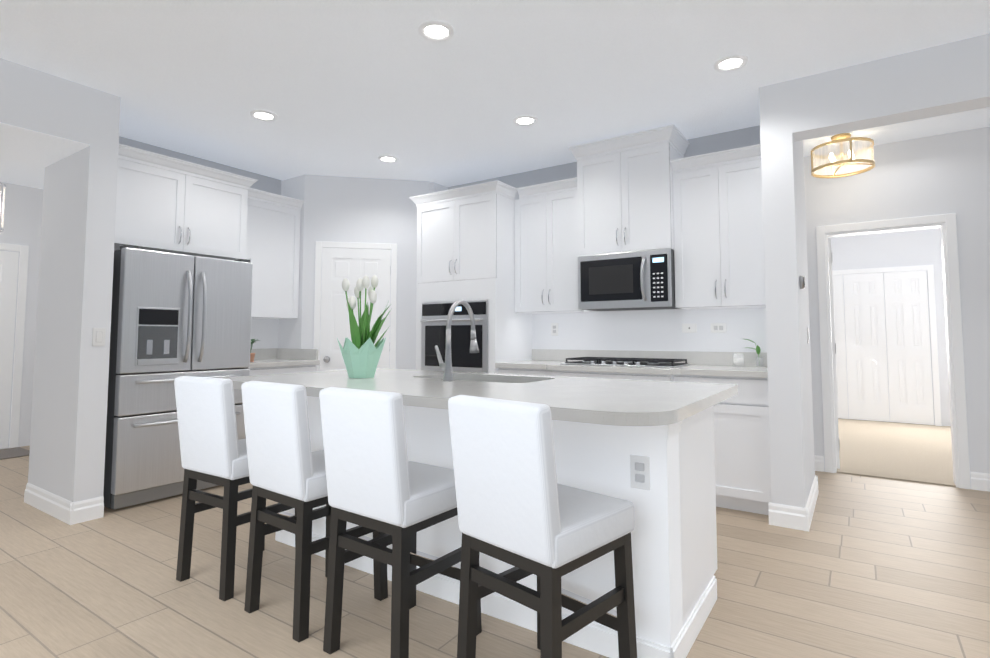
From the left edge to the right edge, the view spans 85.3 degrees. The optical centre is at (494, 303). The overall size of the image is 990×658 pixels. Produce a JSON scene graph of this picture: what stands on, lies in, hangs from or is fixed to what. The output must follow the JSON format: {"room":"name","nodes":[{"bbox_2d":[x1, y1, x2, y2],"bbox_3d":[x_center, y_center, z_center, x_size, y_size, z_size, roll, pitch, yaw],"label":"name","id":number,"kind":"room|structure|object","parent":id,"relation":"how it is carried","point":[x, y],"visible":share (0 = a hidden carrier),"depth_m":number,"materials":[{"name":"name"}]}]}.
{"room":"kitchen","nodes":[
{"label":"kitchen","id":0,"kind":"room"},
{"bbox_2d":[0,182,42,448],"bbox_3d":[-6.021,0.035,4.281,0.120,2.760,7.200,-2,-4,34],"label":"wall","id":1,"kind":"structure","parent":0,"point":[21,220],"depth_m":5.72,"materials":[{"name":"white paint"}]},
{"bbox_2d":[0,251,18,448],"bbox_3d":[-5.262,0.448,5.214,0.068,2.030,0.915,-2,-4,34],"label":"front door","id":2,"kind":"structure","parent":1,"relation":"in","point":[8,273],"depth_m":5.56,"materials":[{"name":"white wood"}]},
{"bbox_2d":[0,243,28,447],"bbox_3d":[-5.374,0.406,5.093,0.022,2.120,1.405,-2,-4,34],"label":"door frame","id":3,"kind":"structure","parent":1,"relation":"attached to","point":[23,250],"depth_m":5.63,"materials":[{"name":"white wood"}]},
{"bbox_2d":[0,122,89,167],"bbox_3d":[-4.273,-1.128,1.707,0.810,0.004,4.770,-2,-4,34],"label":"ceiling","id":4,"kind":"structure","parent":0,"point":[27,146],"depth_m":3.48,"materials":[{"name":"white paint"}]},
{"bbox_2d":[0,58,92,144],"bbox_3d":[-4.273,-1.318,1.719,0.810,0.375,4.770,-2,-4,34],"label":"wall","id":5,"kind":"structure","parent":0,"point":[40,101],"depth_m":3.27,"materials":[{"name":"white paint"}]},
{"bbox_2d":[28,88,120,501],"bbox_3d":[-2.897,-0.002,3.686,0.810,2.760,0.160,-2,-4,34],"label":"wall","id":6,"kind":"structure","parent":0,"point":[69,405],"depth_m":3.51,"materials":[{"name":"white paint"}]},
{"bbox_2d":[24,483,73,524],"bbox_3d":[-2.939,1.306,3.528,0.827,0.130,0.016,-2,-4,34],"label":"baseboard","id":7,"kind":"structure","parent":6,"relation":"attached to","point":[52,504],"depth_m":3.50,"materials":[{"name":"white wood"}]},
{"bbox_2d":[69,496,103,524],"bbox_3d":[-2.559,1.296,3.368,0.016,0.130,0.177,-2,-4,34],"label":"baseboard","id":8,"kind":"structure","parent":6,"relation":"attached to","point":[88,509],"depth_m":3.37,"materials":[{"name":"white wood"}]},
{"bbox_2d":[92,328,105,345],"bbox_3d":[-2.548,0.214,3.456,0.008,0.117,0.072,-2,-4,34],"label":"light switch","id":9,"kind":"object","parent":6,"relation":"attached to","point":[98,336],"visible":1,"depth_m":3.45,"materials":[{"name":"white plastic"}]},
{"bbox_2d":[119,136,281,348],"bbox_3d":[-2.707,0.067,4.798,0.121,2.760,1.900,-2,-4,34],"label":"wall","id":10,"kind":"structure","parent":0,"point":[267,184],"depth_m":5.25,"materials":[{"name":"grey paint"}]},
{"bbox_2d":[246,187,303,318],"bbox_3d":[-2.240,-0.447,5.074,0.380,1.160,0.715,-2,-4,34],"label":"upper cabinet","id":11,"kind":"object","parent":10,"relation":"attached to","point":[273,239],"visible":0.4,"depth_m":5.07,"materials":[{"name":"white wood"}]},
{"bbox_2d":[278,174,304,348],"bbox_3d":[-2.007,0.104,5.399,0.370,2.760,0.120,-2,-4,34],"label":"wall","id":12,"kind":"structure","parent":0,"point":[289,333],"depth_m":5.33,"materials":[{"name":"white paint"}]},
{"bbox_2d":[301,174,428,370],"bbox_3d":[-1.295,0.105,5.423,1.230,2.760,0.120,1,-4,-11],"label":"wall","id":13,"kind":"structure","parent":0,"point":[355,209],"depth_m":5.42,"materials":[{"name":"white paint"}]},
{"bbox_2d":[313,241,396,371],"bbox_3d":[-1.382,0.433,5.314,0.792,2.093,0.019,1,-4,-11],"label":"door frame","id":14,"kind":"structure","parent":13,"relation":"attached to","point":[319,245],"depth_m":5.36,"materials":[{"name":"white wood"}]},
{"bbox_2d":[320,248,390,370],"bbox_3d":[-1.371,0.458,5.282,0.675,2.022,0.079,1,-4,-11],"label":"pantry door","id":15,"kind":"structure","parent":13,"relation":"in","point":[352,266],"depth_m":5.33,"materials":[{"name":"white wood"}]},
{"bbox_2d":[429,182,447,192],"bbox_3d":[-0.615,0.118,5.631,0.100,2.760,0.240,-2,-4,34],"label":"wall","id":16,"kind":"structure","parent":0,"point":[434,187],"depth_m":5.62,"materials":[{"name":"white paint"}]},
{"bbox_2d":[0,446,989,657],"bbox_3d":[-0.089,1.430,4.000,14.500,0.060,13.500,-2,-4,34],"label":"floor","id":17,"kind":"structure","parent":0,"point":[868,567],"depth_m":2.44,"materials":[{"name":"brown wood"}]},
{"bbox_2d":[0,447,29,459],"bbox_3d":[-5.001,1.455,4.985,0.550,0.012,1.050,-2,-4,34],"label":"door mat","id":18,"kind":"object","parent":17,"relation":"on","point":[14,452],"visible":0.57,"depth_m":5.30,"materials":[{"name":"grey"}]},
{"bbox_2d":[103,244,252,508],"bbox_3d":[-2.523,0.519,4.133,0.865,1.775,0.920,-2,-4,34],"label":"fridge","id":19,"kind":"object","parent":17,"relation":"on","point":[174,316],"visible":0.77,"depth_m":3.76,"materials":[{"name":"grey metal"}]},
{"bbox_2d":[114,143,257,368],"bbox_3d":[-2.580,0.167,4.235,0.708,2.490,1.080,-2,-4,34],"label":"upper cabinet","id":20,"kind":"object","parent":17,"relation":"on","point":[164,203],"visible":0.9,"depth_m":4.09,"materials":[{"name":"white wood"}]},
{"bbox_2d":[174,376,296,600],"bbox_3d":[-1.243,0.834,2.640,0.400,0.963,0.493,-2,-4,32],"label":"bar stool","id":21,"kind":"object","parent":17,"relation":"on","point":[213,449],"visible":0.81,"depth_m":2.44,"materials":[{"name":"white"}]},
{"bbox_2d":[250,348,319,375],"bbox_3d":[-2.123,0.938,4.909,0.663,1.035,0.723,-2,-4,34],"label":"countertop","id":22,"kind":"structure","parent":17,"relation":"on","point":[269,361],"depth_m":5.00,"materials":[{"name":"white stone"}]},
{"bbox_2d":[250,339,258,361],"bbox_3d":[-2.172,0.401,4.766,0.178,0.226,0.176,-2,-4,34],"label":"plant","id":23,"kind":"object","parent":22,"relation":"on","point":[252,355],"visible":0.35,"depth_m":4.75,"materials":[{"name":"green plant"}]},
{"bbox_2d":[241,381,387,641],"bbox_3d":[-0.780,0.815,2.330,0.400,0.963,0.493,-3,-4,37],"label":"bar stool","id":24,"kind":"object","parent":17,"relation":"on","point":[286,465],"visible":0.67,"depth_m":2.15,"materials":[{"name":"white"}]},
{"bbox_2d":[319,387,481,657],"bbox_3d":[-0.357,0.797,2.045,0.400,0.963,0.493,-3,-4,36],"label":"bar stool","id":25,"kind":"object","parent":17,"relation":"on","point":[376,480],"visible":0.81,"depth_m":1.88,"materials":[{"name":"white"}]},
{"bbox_2d":[409,180,531,372],"bbox_3d":[-0.218,0.219,5.076,1.020,2.490,0.701,-2,-4,34],"label":"tall cabinet","id":26,"kind":"object","parent":17,"relation":"on","point":[465,244],"visible":0.62,"depth_m":4.82,"materials":[{"name":"white wood"}]},
{"bbox_2d":[275,396,717,657],"bbox_3d":[-0.111,0.878,2.757,2.232,0.889,0.760,-2,-4,34],"label":"kitchen island","id":27,"kind":"object","parent":17,"relation":"on","point":[646,448],"depth_m":2.02,"materials":[{"name":"white paint"}]},
{"bbox_2d":[224,368,737,431],"bbox_3d":[-0.197,0.405,2.656,2.390,0.040,1.190,-2,-4,34],"label":"island countertop","id":28,"kind":"structure","parent":27,"relation":"on","point":[653,406],"depth_m":2.17,"materials":[{"name":"grey stone"}]},
{"bbox_2d":[337,275,390,377],"bbox_3d":[-0.707,0.119,2.941,0.301,0.562,0.305,-2,-4,34],"label":"potted plant","id":29,"kind":"object","parent":28,"relation":"on","point":[361,352],"visible":1,"depth_m":2.88,"materials":[{"name":"green plant"}]},
{"bbox_2d":[435,300,478,379],"bbox_3d":[-0.190,0.185,2.793,0.089,0.415,0.285,-2,-4,34],"label":"faucet","id":30,"kind":"object","parent":28,"relation":"on","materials":[{"name":"grey metal"}]},
{"bbox_2d":[456,376,527,383],"bbox_3d":[-0.068,0.539,2.893,0.790,0.222,0.460,-2,-4,34],"label":"sink","id":31,"kind":"object","parent":28,"relation":"in","point":[457,377],"depth_m":3.05,"materials":[{"name":"silver metal"}]},
{"bbox_2d":[630,454,650,490],"bbox_3d":[0.516,0.600,1.910,0.072,0.117,0.009,-2,-4,34],"label":"outlet","id":32,"kind":"object","parent":27,"relation":"attached to","point":[640,464],"depth_m":1.91,"materials":[{"name":"white plastic"}]},
{"bbox_2d":[448,395,636,657],"bbox_3d":[0.152,0.778,1.734,0.400,0.963,0.493,-4,-5,45],"label":"bar stool","id":33,"kind":"object","parent":17,"relation":"on","point":[522,511],"visible":1,"depth_m":1.60,"materials":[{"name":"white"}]},
{"bbox_2d":[495,349,771,514],"bbox_3d":[1.027,0.894,4.194,2.083,1.035,0.703,-2,-4,34],"label":"base cabinet","id":34,"kind":"object","parent":17,"relation":"on","point":[742,453],"visible":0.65,"depth_m":3.59,"materials":[{"name":"white wood"}]},
{"bbox_2d":[559,356,691,367],"bbox_3d":[1.031,0.461,4.274,0.910,0.045,0.475,-2,-4,34],"label":"cooktop","id":35,"kind":"object","parent":34,"relation":"in","point":[598,361],"depth_m":4.16,"materials":[{"name":"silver metal"}]},
{"bbox_2d":[495,349,771,377],"bbox_3d":[1.027,0.449,4.222,2.083,0.144,0.703,-2,-4,34],"label":"countertop","id":36,"kind":"structure","parent":34,"relation":"on","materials":[{"name":"white stone"}]},
{"bbox_2d":[733,353,743,366],"bbox_3d":[1.771,0.412,3.908,0.076,0.098,0.076,-2,-4,34],"label":"candle jar","id":37,"kind":"object","parent":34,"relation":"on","point":[738,361],"visible":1,"depth_m":3.88,"materials":[{"name":"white glass"}]},
{"bbox_2d":[745,339,762,366],"bbox_3d":[1.897,0.362,3.968,0.143,0.204,0.091,-2,-4,34],"label":"sprig","id":38,"kind":"object","parent":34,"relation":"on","point":[758,349],"visible":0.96,"depth_m":3.95,"materials":[{"name":"green plant"}]},
{"bbox_2d":[768,502,808,530],"bbox_3d":[1.775,1.289,3.249,0.214,0.130,0.016,-2,-4,34],"label":"baseboard","id":39,"kind":"structure","parent":17,"relation":"on","point":[786,516],"depth_m":3.25,"materials":[{"name":"white wood"}]},
{"bbox_2d":[0,0,989,188],"bbox_3d":[-0.089,-1.394,4.174,14.500,0.080,13.500,-2,-4,34],"label":"ceiling","id":40,"kind":"structure","parent":0,"point":[350,88],"depth_m":3.23,"materials":[{"name":"white paint"}]},
{"bbox_2d":[0,182,5,232],"bbox_3d":[-4.135,-0.968,4.315,0.308,0.751,0.308,-2,-4,34],"label":"pendant light","id":41,"kind":"object","parent":40,"relation":"hanging from","point":[2,188],"visible":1,"depth_m":4.34,"materials":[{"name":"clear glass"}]},
{"bbox_2d":[250,110,277,120],"bbox_3d":[-1.680,-1.365,3.904,0.190,0.011,0.190,-2,-4,34],"label":"recessed light","id":42,"kind":"object","parent":40,"relation":"in","point":[263,115],"visible":0.96,"depth_m":3.90,"materials":[{"name":"white plastic"}]},
{"bbox_2d":[378,155,398,162],"bbox_3d":[-0.966,-1.306,4.856,0.190,0.011,0.190,-2,-4,34],"label":"recessed light","id":43,"kind":"object","parent":40,"relation":"in","point":[388,159],"visible":0.98,"depth_m":4.85,"materials":[{"name":"white"}]},
{"bbox_2d":[418,20,453,41],"bbox_3d":[-0.309,-1.431,2.827,0.190,0.011,0.190,-2,-4,34],"label":"recessed light","id":44,"kind":"object","parent":40,"relation":"in","point":[436,31],"visible":0.96,"depth_m":2.82,"materials":[{"name":"white"}]},
{"bbox_2d":[513,115,537,125],"bbox_3d":[0.226,-1.359,3.996,0.190,0.011,0.190,-2,-4,34],"label":"recessed light","id":45,"kind":"object","parent":40,"relation":"in","point":[525,120],"visible":1,"depth_m":3.99,"materials":[{"name":"white"}]},
{"bbox_2d":[713,54,747,71],"bbox_3d":[1.385,-1.411,3.158,0.190,0.011,0.190,-2,-4,34],"label":"recessed light","id":46,"kind":"object","parent":40,"relation":"in","point":[729,63],"visible":0.96,"depth_m":3.15,"materials":[{"name":"white plastic"}]},
{"bbox_2d":[810,133,874,177],"bbox_3d":[2.779,-1.205,4.306,0.430,0.280,0.430,-2,-4,34],"label":"light","id":47,"kind":"object","parent":40,"relation":"hanging from","point":[840,139],"visible":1,"depth_m":4.26,"materials":[{"name":"gold glass"}]},
{"bbox_2d":[448,125,766,351],"bbox_3d":[0.811,0.076,4.949,3.230,2.760,0.222,-2,-4,34],"label":"wall","id":48,"kind":"structure","parent":0,"point":[645,330],"depth_m":4.46,"materials":[{"name":"white paint"}]},
{"bbox_2d":[551,323,557,335],"bbox_3d":[0.552,0.238,4.975,0.072,0.117,0.009,-2,-4,34],"label":"outlet","id":49,"kind":"object","parent":48,"relation":"attached to","point":[554,329],"visible":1,"depth_m":4.97,"materials":[{"name":"white plastic"}]},
{"bbox_2d":[514,177,597,313],"bbox_3d":[0.528,-0.483,4.811,0.663,1.120,0.380,-2,-4,34],"label":"upper cabinet","id":50,"kind":"object","parent":48,"relation":"attached to","point":[546,244],"visible":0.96,"depth_m":4.69,"materials":[{"name":"white wood"}]},
{"bbox_2d":[568,124,689,255],"bbox_3d":[1.098,-0.852,4.401,0.870,0.915,0.460,-2,-4,34],"label":"upper cabinet","id":51,"kind":"object","parent":48,"relation":"attached to","point":[624,193],"visible":1,"depth_m":4.23,"materials":[{"name":"white wood"}]},
{"bbox_2d":[578,248,679,310],"bbox_3d":[1.094,-0.174,4.354,0.752,0.437,0.472,-2,-4,34],"label":"microwave","id":52,"kind":"object","parent":51,"relation":"attached to","point":[636,280],"visible":1,"depth_m":4.18,"materials":[{"name":"grey metal"}]},
{"bbox_2d":[682,324,696,332],"bbox_3d":[1.556,0.196,4.301,0.115,0.072,0.008,-2,-4,34],"label":"outlet","id":53,"kind":"object","parent":48,"relation":"attached to","point":[689,328],"visible":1,"depth_m":4.30,"materials":[{"name":"white plastic"}]},
{"bbox_2d":[670,144,765,309],"bbox_3d":[1.709,-0.532,4.017,0.656,1.120,0.380,-2,-4,34],"label":"upper cabinet","id":54,"kind":"object","parent":48,"relation":"attached to","point":[718,234],"visible":0.96,"depth_m":3.90,"materials":[{"name":"white wood"}]},
{"bbox_2d":[711,323,726,332],"bbox_3d":[1.738,0.189,4.178,0.115,0.072,0.009,-2,-4,34],"label":"outlet","id":55,"kind":"object","parent":48,"relation":"attached to","point":[718,327],"visible":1,"depth_m":4.18,"materials":[{"name":"white plastic"}]},
{"bbox_2d":[759,80,814,507],"bbox_3d":[2.034,0.000,3.714,0.180,2.760,0.910,-2,-4,34],"label":"wall","id":56,"kind":"structure","parent":0,"point":[792,458],"depth_m":3.35,"materials":[{"name":"white paint"}]},
{"bbox_2d":[800,275,804,288],"bbox_3d":[1.969,-0.137,3.440,0.026,0.086,0.086,-2,-4,34],"label":"thermostat","id":57,"kind":"object","parent":56,"relation":"attached to","point":[802,282],"visible":1,"depth_m":3.41,"materials":[{"name":"grey plastic"}]},
{"bbox_2d":[807,327,808,343],"bbox_3d":[2.221,0.226,3.809,0.008,0.117,0.072,-2,-4,34],"label":"light switch","id":58,"kind":"object","parent":56,"relation":"attached to","point":[807,335],"visible":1,"depth_m":3.78,"materials":[{"name":"white plastic"}]},
{"bbox_2d":[805,475,817,531],"bbox_3d":[2.115,1.309,3.578,0.016,0.130,0.944,-2,-4,34],"label":"baseboard","id":59,"kind":"structure","parent":56,"relation":"attached to","point":[812,500],"depth_m":3.46,"materials":[{"name":"white wood"}]},
{"bbox_2d":[829,228,950,425],"bbox_3d":[5.374,0.220,7.275,5.000,2.760,0.100,-2,-4,34],"label":"wall","id":60,"kind":"structure","parent":0,"point":[901,248],"depth_m":7.18,"materials":[{"name":"white paint"}]},
{"bbox_2d":[832,265,941,425],"bbox_3d":[4.895,0.569,7.491,1.980,2.090,0.039,-2,-4,34],"label":"closet doors","id":61,"kind":"structure","parent":60,"relation":"in","point":[907,376],"depth_m":7.22,"materials":[{"name":"white wood"}]},
{"bbox_2d":[790,33,989,141],"bbox_3d":[4.058,-1.319,1.990,5.190,0.340,0.180,-2,-4,34],"label":"wall","id":62,"kind":"structure","parent":0,"point":[943,79],"depth_m":3.08,"materials":[{"name":"white paint"}]},
{"bbox_2d":[837,418,955,486],"bbox_3d":[3.885,1.518,6.010,3.650,0.012,3.525,-2,-4,34],"label":"floor","id":63,"kind":"structure","parent":0,"point":[918,453],"depth_m":5.34,"materials":[{"name":"beige carpet"}]},
{"bbox_2d":[804,126,989,483],"bbox_3d":[2.994,0.057,4.638,10.000,2.760,0.120,-2,-4,34],"label":"wall","id":64,"kind":"structure","parent":0,"point":[966,167],"depth_m":4.27,"materials":[{"name":"white paint"}]},
{"bbox_2d":[814,455,823,471],"bbox_3d":[0.812,1.455,5.941,4.830,0.130,0.016,-2,-4,34],"label":"baseboard","id":65,"kind":"structure","parent":64,"relation":"attached to","point":[819,463],"depth_m":4.61,"materials":[{"name":"white wood"}]},
{"bbox_2d":[828,238,839,468],"bbox_3d":[3.162,0.443,5.042,0.086,2.015,0.782,-2,-4,27],"label":"hall door","id":66,"kind":"structure","parent":64,"relation":"in","point":[834,357],"depth_m":4.71,"materials":[{"name":"white wood"}]},
{"bbox_2d":[816,213,970,488],"bbox_3d":[3.243,0.368,4.442,0.940,2.115,0.145,-2,-4,34],"label":"door frame","id":67,"kind":"structure","parent":64,"relation":"attached to","point":[959,430],"depth_m":4.26,"materials":[{"name":"white wood"}]},
{"bbox_2d":[970,472,989,491],"bbox_3d":[5.354,1.267,2.891,4.220,0.130,0.016,-2,-4,34],"label":"baseboard","id":68,"kind":"structure","parent":64,"relation":"attached to","point":[980,481],"depth_m":4.03,"materials":[{"name":"white wood"}]}
]}

